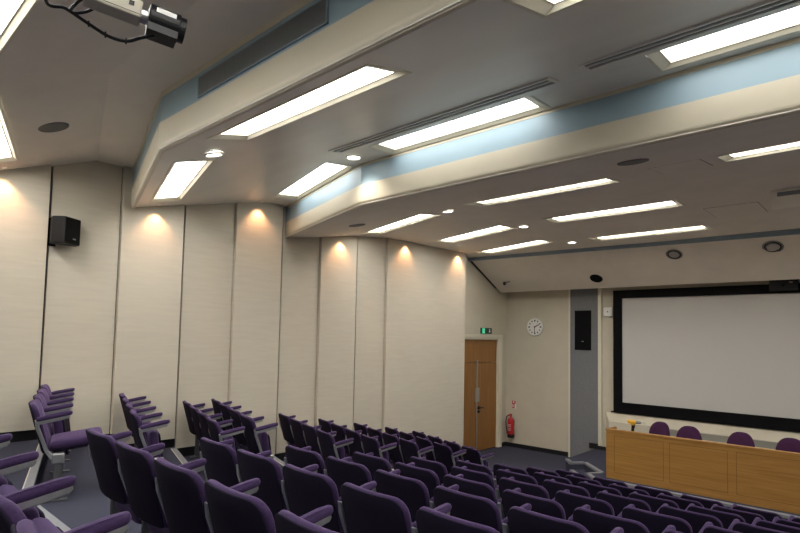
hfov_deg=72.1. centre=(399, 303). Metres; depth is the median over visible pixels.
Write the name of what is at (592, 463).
floor
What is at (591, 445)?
baseboard
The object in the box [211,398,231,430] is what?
seat
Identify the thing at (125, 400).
seat
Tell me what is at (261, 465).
seat
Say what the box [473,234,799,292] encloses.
ceiling
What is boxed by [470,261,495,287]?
trim
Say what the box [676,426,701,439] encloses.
desk chair
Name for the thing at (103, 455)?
seat
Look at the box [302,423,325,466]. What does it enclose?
seat
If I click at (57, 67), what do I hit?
ceiling
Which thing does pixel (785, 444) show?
desk chair
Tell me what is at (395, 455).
seat
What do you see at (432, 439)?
seat
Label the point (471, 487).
seat
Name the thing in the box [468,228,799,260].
trim
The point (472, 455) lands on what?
seat
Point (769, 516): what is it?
seat
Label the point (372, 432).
seat
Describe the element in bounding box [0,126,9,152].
diffuser
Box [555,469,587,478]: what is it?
seat
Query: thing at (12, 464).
seat
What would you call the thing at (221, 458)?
seat
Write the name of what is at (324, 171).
diffuser
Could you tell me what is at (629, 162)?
grille
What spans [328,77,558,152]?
ceiling vent
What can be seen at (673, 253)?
spotlight
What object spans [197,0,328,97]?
air vent
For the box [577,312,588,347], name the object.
grille
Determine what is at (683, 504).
seat
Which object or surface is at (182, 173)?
diffuser
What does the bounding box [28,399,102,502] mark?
seat
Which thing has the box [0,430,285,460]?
baseboard
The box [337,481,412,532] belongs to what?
seat
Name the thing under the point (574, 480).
seat
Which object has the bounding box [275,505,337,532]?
seat
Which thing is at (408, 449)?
seat
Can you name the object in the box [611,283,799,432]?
projection screen
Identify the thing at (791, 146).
ceiling light
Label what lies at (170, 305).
wall
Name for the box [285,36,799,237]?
ceiling bulkhead
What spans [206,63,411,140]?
ceiling light
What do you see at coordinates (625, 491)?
seat
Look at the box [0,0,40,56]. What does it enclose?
ceiling light
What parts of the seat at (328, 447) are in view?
panel, backrest, leg, seat, armrest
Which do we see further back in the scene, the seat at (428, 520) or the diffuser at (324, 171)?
the diffuser at (324, 171)
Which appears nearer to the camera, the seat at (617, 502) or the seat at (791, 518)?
the seat at (617, 502)
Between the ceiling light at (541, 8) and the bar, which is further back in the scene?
the bar
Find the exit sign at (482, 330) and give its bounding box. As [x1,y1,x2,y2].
[480,328,491,333]
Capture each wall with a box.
[0,161,464,454]
[465,258,505,441]
[505,279,799,451]
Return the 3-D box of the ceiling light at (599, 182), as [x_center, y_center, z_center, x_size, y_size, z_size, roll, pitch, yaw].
[1.686,-1.388,6.772,1.944,0.128,0.401,-2,-5,43]
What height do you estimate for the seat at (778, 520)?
0.781 m
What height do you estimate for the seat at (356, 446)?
0.781 m
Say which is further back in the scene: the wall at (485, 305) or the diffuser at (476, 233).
the wall at (485, 305)
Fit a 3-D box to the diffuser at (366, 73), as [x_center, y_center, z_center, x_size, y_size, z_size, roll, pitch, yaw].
[-0.778,-1.502,4.044,1.756,0.014,0.288,-2,9,43]
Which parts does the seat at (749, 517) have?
backrest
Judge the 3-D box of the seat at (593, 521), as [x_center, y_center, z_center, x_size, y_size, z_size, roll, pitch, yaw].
[1.326,1.673,3.413,0.538,0.781,0.325,-2,-5,45]
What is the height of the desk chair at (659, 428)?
0.868 m
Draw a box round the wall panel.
[570,288,597,456]
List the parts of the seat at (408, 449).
panel, backrest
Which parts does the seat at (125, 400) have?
panel, armrest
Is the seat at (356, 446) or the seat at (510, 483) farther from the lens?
the seat at (356, 446)
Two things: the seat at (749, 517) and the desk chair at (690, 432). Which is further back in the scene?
the desk chair at (690, 432)
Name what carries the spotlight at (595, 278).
attached to the ceiling at (739, 260)
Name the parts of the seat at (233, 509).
leg, armrest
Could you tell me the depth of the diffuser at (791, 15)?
3.70 m
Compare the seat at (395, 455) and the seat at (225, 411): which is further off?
the seat at (395, 455)
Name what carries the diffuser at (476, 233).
attached to the ceiling light at (496, 229)
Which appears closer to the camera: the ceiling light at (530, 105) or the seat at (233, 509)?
the seat at (233, 509)
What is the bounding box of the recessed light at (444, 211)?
[441,210,453,212]
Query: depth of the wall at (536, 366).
13.22 m
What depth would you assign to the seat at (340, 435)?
8.16 m
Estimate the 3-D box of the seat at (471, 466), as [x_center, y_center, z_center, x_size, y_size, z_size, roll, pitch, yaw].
[0.838,2.111,5.993,0.538,0.781,0.325,-2,-5,45]
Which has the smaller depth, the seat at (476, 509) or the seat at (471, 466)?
the seat at (476, 509)
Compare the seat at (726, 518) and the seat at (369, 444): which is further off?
the seat at (369, 444)
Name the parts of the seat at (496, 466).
panel, backrest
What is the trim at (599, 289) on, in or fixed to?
attached to the wall at (536, 366)
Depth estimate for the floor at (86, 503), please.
5.33 m
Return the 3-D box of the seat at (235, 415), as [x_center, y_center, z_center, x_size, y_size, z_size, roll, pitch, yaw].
[-1.870,1.649,6.561,0.325,0.781,0.538,3,-4,-30]
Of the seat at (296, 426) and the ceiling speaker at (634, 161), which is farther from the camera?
the seat at (296, 426)
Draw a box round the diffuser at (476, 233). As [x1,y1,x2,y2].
[448,226,502,238]
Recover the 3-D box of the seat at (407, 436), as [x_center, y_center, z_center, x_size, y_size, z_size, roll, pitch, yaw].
[0.192,2.594,9.405,0.325,0.781,0.538,3,-4,-30]
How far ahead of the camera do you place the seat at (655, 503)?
5.26 m
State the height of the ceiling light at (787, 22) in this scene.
0.089 m
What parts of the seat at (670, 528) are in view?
backrest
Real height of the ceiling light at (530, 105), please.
0.089 m
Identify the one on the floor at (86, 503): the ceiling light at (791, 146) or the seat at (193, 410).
the seat at (193, 410)
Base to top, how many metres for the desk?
0.855 m
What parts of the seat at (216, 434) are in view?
panel, backrest, seat, armrest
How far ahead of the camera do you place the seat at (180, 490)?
2.49 m
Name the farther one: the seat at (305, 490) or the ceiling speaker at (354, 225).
the ceiling speaker at (354, 225)
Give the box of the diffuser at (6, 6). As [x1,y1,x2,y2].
[0,0,13,20]
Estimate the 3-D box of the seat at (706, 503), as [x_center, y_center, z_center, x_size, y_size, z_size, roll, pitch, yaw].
[3.522,2.629,6.388,0.538,0.781,0.325,-2,-5,45]
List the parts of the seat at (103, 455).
leg, panel, backrest, armrest, seat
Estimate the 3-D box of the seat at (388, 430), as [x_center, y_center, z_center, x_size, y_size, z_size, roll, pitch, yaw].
[-0.070,2.615,9.856,0.325,0.781,0.538,3,-4,-30]
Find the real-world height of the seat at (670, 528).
0.781 m
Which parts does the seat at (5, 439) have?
seat, armrest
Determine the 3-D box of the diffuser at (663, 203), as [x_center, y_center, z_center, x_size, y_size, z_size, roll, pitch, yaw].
[3.056,-1.401,8.030,1.756,0.014,0.288,-2,-5,43]
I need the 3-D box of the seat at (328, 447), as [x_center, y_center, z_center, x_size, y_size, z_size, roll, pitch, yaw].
[-0.845,1.982,6.862,0.325,0.783,0.576,3,-4,-30]
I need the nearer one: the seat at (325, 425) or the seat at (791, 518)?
the seat at (791, 518)
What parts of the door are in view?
push plate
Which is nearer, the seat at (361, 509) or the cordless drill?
the seat at (361, 509)
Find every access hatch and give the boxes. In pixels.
[649,159,712,173]
[704,202,767,217]
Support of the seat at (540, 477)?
on the floor at (86, 503)
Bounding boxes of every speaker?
[38,122,68,131]
[47,216,80,246]
[349,224,364,226]
[575,310,590,349]
[617,158,648,165]
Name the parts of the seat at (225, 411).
panel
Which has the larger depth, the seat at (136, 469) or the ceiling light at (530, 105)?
the ceiling light at (530, 105)
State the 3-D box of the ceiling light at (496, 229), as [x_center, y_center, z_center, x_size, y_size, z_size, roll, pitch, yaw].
[1.316,-1.283,10.018,0.404,0.089,1.944,3,-4,-31]
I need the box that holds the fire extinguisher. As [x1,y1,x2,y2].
[506,414,513,437]
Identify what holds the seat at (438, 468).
on the floor at (86, 503)
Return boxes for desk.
[605,426,799,514]
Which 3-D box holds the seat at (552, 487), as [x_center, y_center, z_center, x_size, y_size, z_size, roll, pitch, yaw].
[1.603,2.081,5.232,0.538,0.781,0.325,-2,-5,45]
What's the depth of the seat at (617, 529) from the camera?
2.81 m
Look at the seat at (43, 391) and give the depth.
5.77 m
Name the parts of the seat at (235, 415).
panel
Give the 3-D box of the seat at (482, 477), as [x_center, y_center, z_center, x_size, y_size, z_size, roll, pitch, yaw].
[0.701,1.907,5.080,0.538,0.781,0.325,-2,-5,45]
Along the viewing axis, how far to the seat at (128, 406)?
5.65 m
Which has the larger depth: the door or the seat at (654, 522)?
the door
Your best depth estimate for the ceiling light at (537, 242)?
11.35 m
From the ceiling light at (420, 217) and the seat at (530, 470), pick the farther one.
the ceiling light at (420, 217)
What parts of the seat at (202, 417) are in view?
panel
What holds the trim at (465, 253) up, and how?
attached to the wall at (170, 305)
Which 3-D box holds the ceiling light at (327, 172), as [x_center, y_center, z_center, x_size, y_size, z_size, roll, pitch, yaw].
[-1.203,-1.646,7.330,0.404,0.089,1.944,1,-3,-31]
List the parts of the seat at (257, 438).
panel, backrest, leg, seat, armrest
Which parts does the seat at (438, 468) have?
backrest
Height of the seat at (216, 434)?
0.783 m
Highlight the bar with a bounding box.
[769,279,798,290]
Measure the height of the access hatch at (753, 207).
0.004 m
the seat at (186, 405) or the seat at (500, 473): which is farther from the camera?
the seat at (186, 405)
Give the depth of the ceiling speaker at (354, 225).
8.23 m
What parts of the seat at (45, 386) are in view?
backrest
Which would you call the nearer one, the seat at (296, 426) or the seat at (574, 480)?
the seat at (574, 480)
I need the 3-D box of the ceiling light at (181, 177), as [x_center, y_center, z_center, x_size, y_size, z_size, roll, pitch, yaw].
[-2.474,-1.370,6.138,0.394,0.163,1.944,3,-4,-31]
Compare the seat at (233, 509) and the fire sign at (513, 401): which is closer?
the seat at (233, 509)
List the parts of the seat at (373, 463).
backrest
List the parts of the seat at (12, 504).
panel, backrest, armrest, seat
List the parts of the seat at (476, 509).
leg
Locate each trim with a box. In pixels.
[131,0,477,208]
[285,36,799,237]
[463,253,465,425]
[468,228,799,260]
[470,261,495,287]
[568,290,569,456]
[598,288,601,445]
[606,412,799,441]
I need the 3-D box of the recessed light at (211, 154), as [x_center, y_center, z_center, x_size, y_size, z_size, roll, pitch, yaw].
[-1.761,-1.408,5.202,0.178,0.054,0.183,4,-4,-41]
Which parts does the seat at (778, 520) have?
backrest, panel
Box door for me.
[463,334,502,450]
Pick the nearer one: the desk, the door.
the desk
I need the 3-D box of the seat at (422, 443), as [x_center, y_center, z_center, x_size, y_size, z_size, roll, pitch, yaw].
[0.455,2.572,8.953,0.325,0.781,0.538,3,-4,-30]
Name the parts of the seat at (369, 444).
panel, backrest, seat, armrest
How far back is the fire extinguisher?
13.59 m
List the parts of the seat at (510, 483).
leg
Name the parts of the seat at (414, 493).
backrest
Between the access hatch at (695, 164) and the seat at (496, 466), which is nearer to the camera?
the access hatch at (695, 164)
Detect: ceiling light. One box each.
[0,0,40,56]
[0,98,19,162]
[149,160,215,202]
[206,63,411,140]
[275,163,355,199]
[361,214,442,233]
[369,96,552,154]
[433,225,516,243]
[463,177,622,206]
[475,240,553,253]
[503,0,586,17]
[543,200,685,222]
[589,225,712,240]
[647,6,799,72]
[714,141,799,162]
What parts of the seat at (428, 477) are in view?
backrest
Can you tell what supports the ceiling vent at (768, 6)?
in the ceiling at (57, 67)
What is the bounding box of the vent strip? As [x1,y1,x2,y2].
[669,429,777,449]
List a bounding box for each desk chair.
[649,421,669,435]
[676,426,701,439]
[727,432,754,446]
[775,438,799,452]
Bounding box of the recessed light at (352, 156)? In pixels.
[346,154,361,159]
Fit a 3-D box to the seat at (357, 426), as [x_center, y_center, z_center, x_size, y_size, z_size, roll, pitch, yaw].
[-0.594,2.427,9.332,0.325,0.781,0.538,3,-4,-30]
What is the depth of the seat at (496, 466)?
6.43 m
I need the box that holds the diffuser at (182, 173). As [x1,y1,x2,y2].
[157,161,201,194]
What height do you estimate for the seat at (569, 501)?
0.781 m
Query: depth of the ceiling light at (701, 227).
9.56 m
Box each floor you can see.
[0,439,568,532]
[565,449,799,519]
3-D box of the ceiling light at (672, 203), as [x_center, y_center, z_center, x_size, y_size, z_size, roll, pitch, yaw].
[3.055,-1.366,8.028,1.944,0.089,0.404,-2,-5,43]
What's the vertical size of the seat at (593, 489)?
0.781 m
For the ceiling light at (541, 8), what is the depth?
2.77 m
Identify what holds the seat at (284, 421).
on the floor at (86, 503)
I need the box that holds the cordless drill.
[627,420,642,430]
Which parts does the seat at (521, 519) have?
leg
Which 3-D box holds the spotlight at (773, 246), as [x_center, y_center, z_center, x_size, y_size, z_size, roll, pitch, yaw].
[6.329,-0.960,9.338,0.261,0.172,0.309,4,-5,-42]
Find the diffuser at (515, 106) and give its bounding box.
[386,98,533,144]
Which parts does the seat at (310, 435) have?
panel, backrest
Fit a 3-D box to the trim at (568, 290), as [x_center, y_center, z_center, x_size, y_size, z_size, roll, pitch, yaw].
[3.941,1.484,12.775,0.040,4.100,0.050,-2,-5,43]
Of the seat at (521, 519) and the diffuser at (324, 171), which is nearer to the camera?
the seat at (521, 519)
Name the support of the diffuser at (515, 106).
attached to the ceiling light at (530, 105)
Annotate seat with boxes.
[0,434,12,485]
[0,451,44,519]
[0,475,75,532]
[10,511,130,532]
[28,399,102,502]
[33,393,73,473]
[37,388,73,461]
[40,384,74,452]
[86,428,141,523]
[115,441,169,532]
[119,393,146,447]
[122,397,150,436]
[125,403,156,445]
[129,409,169,458]
[154,457,210,532]
[182,400,204,457]
[189,405,212,440]
[197,410,222,439]
[200,437,239,486]
[204,478,275,532]
[206,417,244,453]
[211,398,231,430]
[219,403,241,448]
[229,408,251,452]
[236,449,287,521]
[240,413,277,458]
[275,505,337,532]
[278,413,296,446]
[281,464,343,532]
[284,445,324,474]
[290,418,307,447]
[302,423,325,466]
[317,429,353,460]
[318,418,333,432]
[324,456,371,496]
[331,423,352,461]
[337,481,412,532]
[345,428,363,456]
[352,452,391,480]
[354,422,367,435]
[361,434,396,470]
[367,427,382,446]
[374,469,429,522]
[382,432,403,468]
[385,427,399,437]
[394,462,439,498]
[399,431,415,441]
[399,438,433,463]
[409,456,447,485]
[411,503,498,532]
[412,431,426,437]
[415,436,434,460]
[427,435,442,443]
[429,484,509,532]
[432,442,465,473]
[441,474,503,512]
[443,440,462,460]
[450,466,495,492]
[455,460,492,477]
[461,445,493,466]
[491,463,527,478]
[493,469,537,487]
[495,477,548,501]
[498,488,565,520]
[502,503,588,532]
[526,467,559,476]
[533,472,571,485]
[542,479,589,499]
[552,489,614,519]
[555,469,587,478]
[565,474,601,485]
[568,504,649,532]
[577,481,621,497]
[593,476,627,486]
[595,490,650,515]
[608,483,649,496]
[610,527,623,532]
[617,504,692,532]
[628,491,679,512]
[634,485,673,496]
[655,503,722,532]
[656,493,703,509]
[662,525,681,532]
[680,494,724,508]
[685,503,745,528]
[699,522,739,532]
[710,504,765,523]
[728,519,787,532]
[731,504,782,521]
[751,517,799,532]
[772,517,799,527]
[788,515,799,522]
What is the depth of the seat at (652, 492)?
6.66 m
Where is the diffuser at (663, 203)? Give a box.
[558,201,670,217]
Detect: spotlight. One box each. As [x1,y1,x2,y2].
[590,274,602,281]
[666,249,682,258]
[762,241,783,251]
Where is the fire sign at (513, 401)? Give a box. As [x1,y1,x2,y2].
[512,400,515,408]
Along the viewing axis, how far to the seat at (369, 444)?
7.24 m
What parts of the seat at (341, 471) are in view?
backrest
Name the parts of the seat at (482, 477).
panel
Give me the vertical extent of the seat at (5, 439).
0.781 m
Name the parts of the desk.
rail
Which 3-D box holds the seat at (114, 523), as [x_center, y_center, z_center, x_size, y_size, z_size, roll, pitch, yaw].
[-0.730,0.918,1.293,0.538,0.781,0.325,-2,-5,45]
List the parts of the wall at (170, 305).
panel, panel, panel, panel, panel, panel, panel, panel, panel, panel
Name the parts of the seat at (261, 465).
leg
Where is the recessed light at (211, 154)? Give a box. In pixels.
[204,152,223,156]
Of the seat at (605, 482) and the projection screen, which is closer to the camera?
the seat at (605, 482)
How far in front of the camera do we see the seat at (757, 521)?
4.57 m
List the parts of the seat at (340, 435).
panel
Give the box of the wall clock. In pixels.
[527,318,542,335]
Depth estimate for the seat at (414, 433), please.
10.25 m
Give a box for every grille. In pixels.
[65,217,80,244]
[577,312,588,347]
[618,160,646,164]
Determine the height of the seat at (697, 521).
0.781 m
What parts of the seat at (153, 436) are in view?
panel, backrest, leg, armrest, seat, armrest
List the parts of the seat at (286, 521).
panel, armrest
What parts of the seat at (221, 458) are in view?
leg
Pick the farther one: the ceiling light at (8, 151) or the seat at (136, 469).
the ceiling light at (8, 151)
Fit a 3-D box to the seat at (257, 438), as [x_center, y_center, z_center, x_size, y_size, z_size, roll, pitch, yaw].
[-1.599,1.627,6.095,0.325,0.783,0.576,3,-4,-30]
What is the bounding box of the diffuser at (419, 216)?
[378,215,420,228]
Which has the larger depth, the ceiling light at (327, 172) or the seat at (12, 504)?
the ceiling light at (327, 172)
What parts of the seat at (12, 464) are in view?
armrest, seat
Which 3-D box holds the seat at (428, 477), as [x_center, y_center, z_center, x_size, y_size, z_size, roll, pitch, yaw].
[0.177,1.718,4.554,0.538,0.781,0.325,-2,-5,45]
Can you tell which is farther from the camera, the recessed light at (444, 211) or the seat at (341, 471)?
the recessed light at (444, 211)
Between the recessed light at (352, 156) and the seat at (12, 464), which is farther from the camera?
the recessed light at (352, 156)
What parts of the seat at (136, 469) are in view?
leg, armrest, seat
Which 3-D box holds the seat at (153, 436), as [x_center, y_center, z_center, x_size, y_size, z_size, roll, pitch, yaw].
[-2.415,1.413,5.237,0.325,0.783,0.576,3,-4,-30]
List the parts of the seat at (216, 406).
panel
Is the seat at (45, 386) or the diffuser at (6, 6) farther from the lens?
the seat at (45, 386)
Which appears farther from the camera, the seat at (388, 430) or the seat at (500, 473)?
the seat at (388, 430)
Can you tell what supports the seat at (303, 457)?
on the floor at (86, 503)
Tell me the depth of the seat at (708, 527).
3.59 m
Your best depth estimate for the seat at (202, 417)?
6.14 m
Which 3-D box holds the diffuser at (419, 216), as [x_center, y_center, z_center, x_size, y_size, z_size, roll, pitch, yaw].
[-0.044,-1.335,8.836,0.288,0.014,1.756,-4,0,-31]
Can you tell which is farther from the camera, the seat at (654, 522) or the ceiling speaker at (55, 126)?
the ceiling speaker at (55, 126)
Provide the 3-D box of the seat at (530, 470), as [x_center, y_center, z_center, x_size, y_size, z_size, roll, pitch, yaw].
[1.853,2.485,7.008,0.538,0.781,0.325,-2,-5,45]
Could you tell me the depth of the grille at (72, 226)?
6.32 m
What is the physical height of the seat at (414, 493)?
0.781 m
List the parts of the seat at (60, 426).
backrest, seat, armrest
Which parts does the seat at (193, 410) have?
panel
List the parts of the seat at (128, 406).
panel, armrest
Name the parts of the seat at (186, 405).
panel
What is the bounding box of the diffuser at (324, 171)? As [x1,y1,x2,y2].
[284,163,341,192]
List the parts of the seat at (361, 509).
leg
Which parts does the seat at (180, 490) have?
leg, armrest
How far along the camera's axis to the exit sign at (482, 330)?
13.27 m
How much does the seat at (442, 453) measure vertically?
0.783 m
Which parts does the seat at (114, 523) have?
panel, backrest, armrest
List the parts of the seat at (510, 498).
leg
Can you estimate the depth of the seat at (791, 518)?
5.69 m
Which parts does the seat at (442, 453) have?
panel, backrest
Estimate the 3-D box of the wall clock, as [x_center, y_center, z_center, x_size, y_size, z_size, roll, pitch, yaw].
[3.299,0.574,13.441,0.430,0.430,0.052,-2,-5,43]
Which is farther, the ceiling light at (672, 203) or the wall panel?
the wall panel
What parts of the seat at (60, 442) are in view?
panel, backrest, leg, armrest, hub plate, armrest, seat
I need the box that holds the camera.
[44,0,186,47]
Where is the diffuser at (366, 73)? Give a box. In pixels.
[233,67,379,129]
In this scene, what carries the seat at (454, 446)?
on the floor at (86, 503)
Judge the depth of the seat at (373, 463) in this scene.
4.81 m
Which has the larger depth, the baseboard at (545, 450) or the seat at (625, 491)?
the baseboard at (545, 450)
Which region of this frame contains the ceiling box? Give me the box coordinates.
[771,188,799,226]
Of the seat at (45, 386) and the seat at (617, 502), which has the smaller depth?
the seat at (617, 502)
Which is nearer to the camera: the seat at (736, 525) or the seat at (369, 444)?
the seat at (736, 525)
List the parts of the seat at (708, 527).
panel, backrest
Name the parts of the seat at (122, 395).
panel, armrest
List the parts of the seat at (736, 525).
panel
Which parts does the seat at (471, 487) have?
panel, backrest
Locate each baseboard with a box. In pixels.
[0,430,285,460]
[505,442,567,456]
[589,442,605,450]
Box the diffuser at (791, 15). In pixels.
[665,6,799,55]
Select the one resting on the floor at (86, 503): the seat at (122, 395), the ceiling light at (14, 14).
the seat at (122, 395)
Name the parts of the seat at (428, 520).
leg, panel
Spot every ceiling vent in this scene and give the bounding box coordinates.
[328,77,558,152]
[578,0,799,70]
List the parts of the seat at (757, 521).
backrest, panel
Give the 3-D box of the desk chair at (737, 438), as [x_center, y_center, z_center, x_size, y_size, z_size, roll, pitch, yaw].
[5.604,2.614,9.110,0.522,0.914,0.538,-2,-5,45]
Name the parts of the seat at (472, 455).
panel, backrest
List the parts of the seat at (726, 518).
backrest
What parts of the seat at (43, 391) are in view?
backrest, armrest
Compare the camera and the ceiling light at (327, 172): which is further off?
the ceiling light at (327, 172)
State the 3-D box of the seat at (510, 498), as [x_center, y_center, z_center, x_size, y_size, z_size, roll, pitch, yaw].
[0.943,1.688,3.793,0.538,0.781,0.325,-2,-5,45]
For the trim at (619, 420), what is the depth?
10.81 m
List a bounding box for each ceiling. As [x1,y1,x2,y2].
[0,0,799,257]
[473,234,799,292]
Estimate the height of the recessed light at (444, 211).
0.034 m
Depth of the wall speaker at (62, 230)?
6.25 m

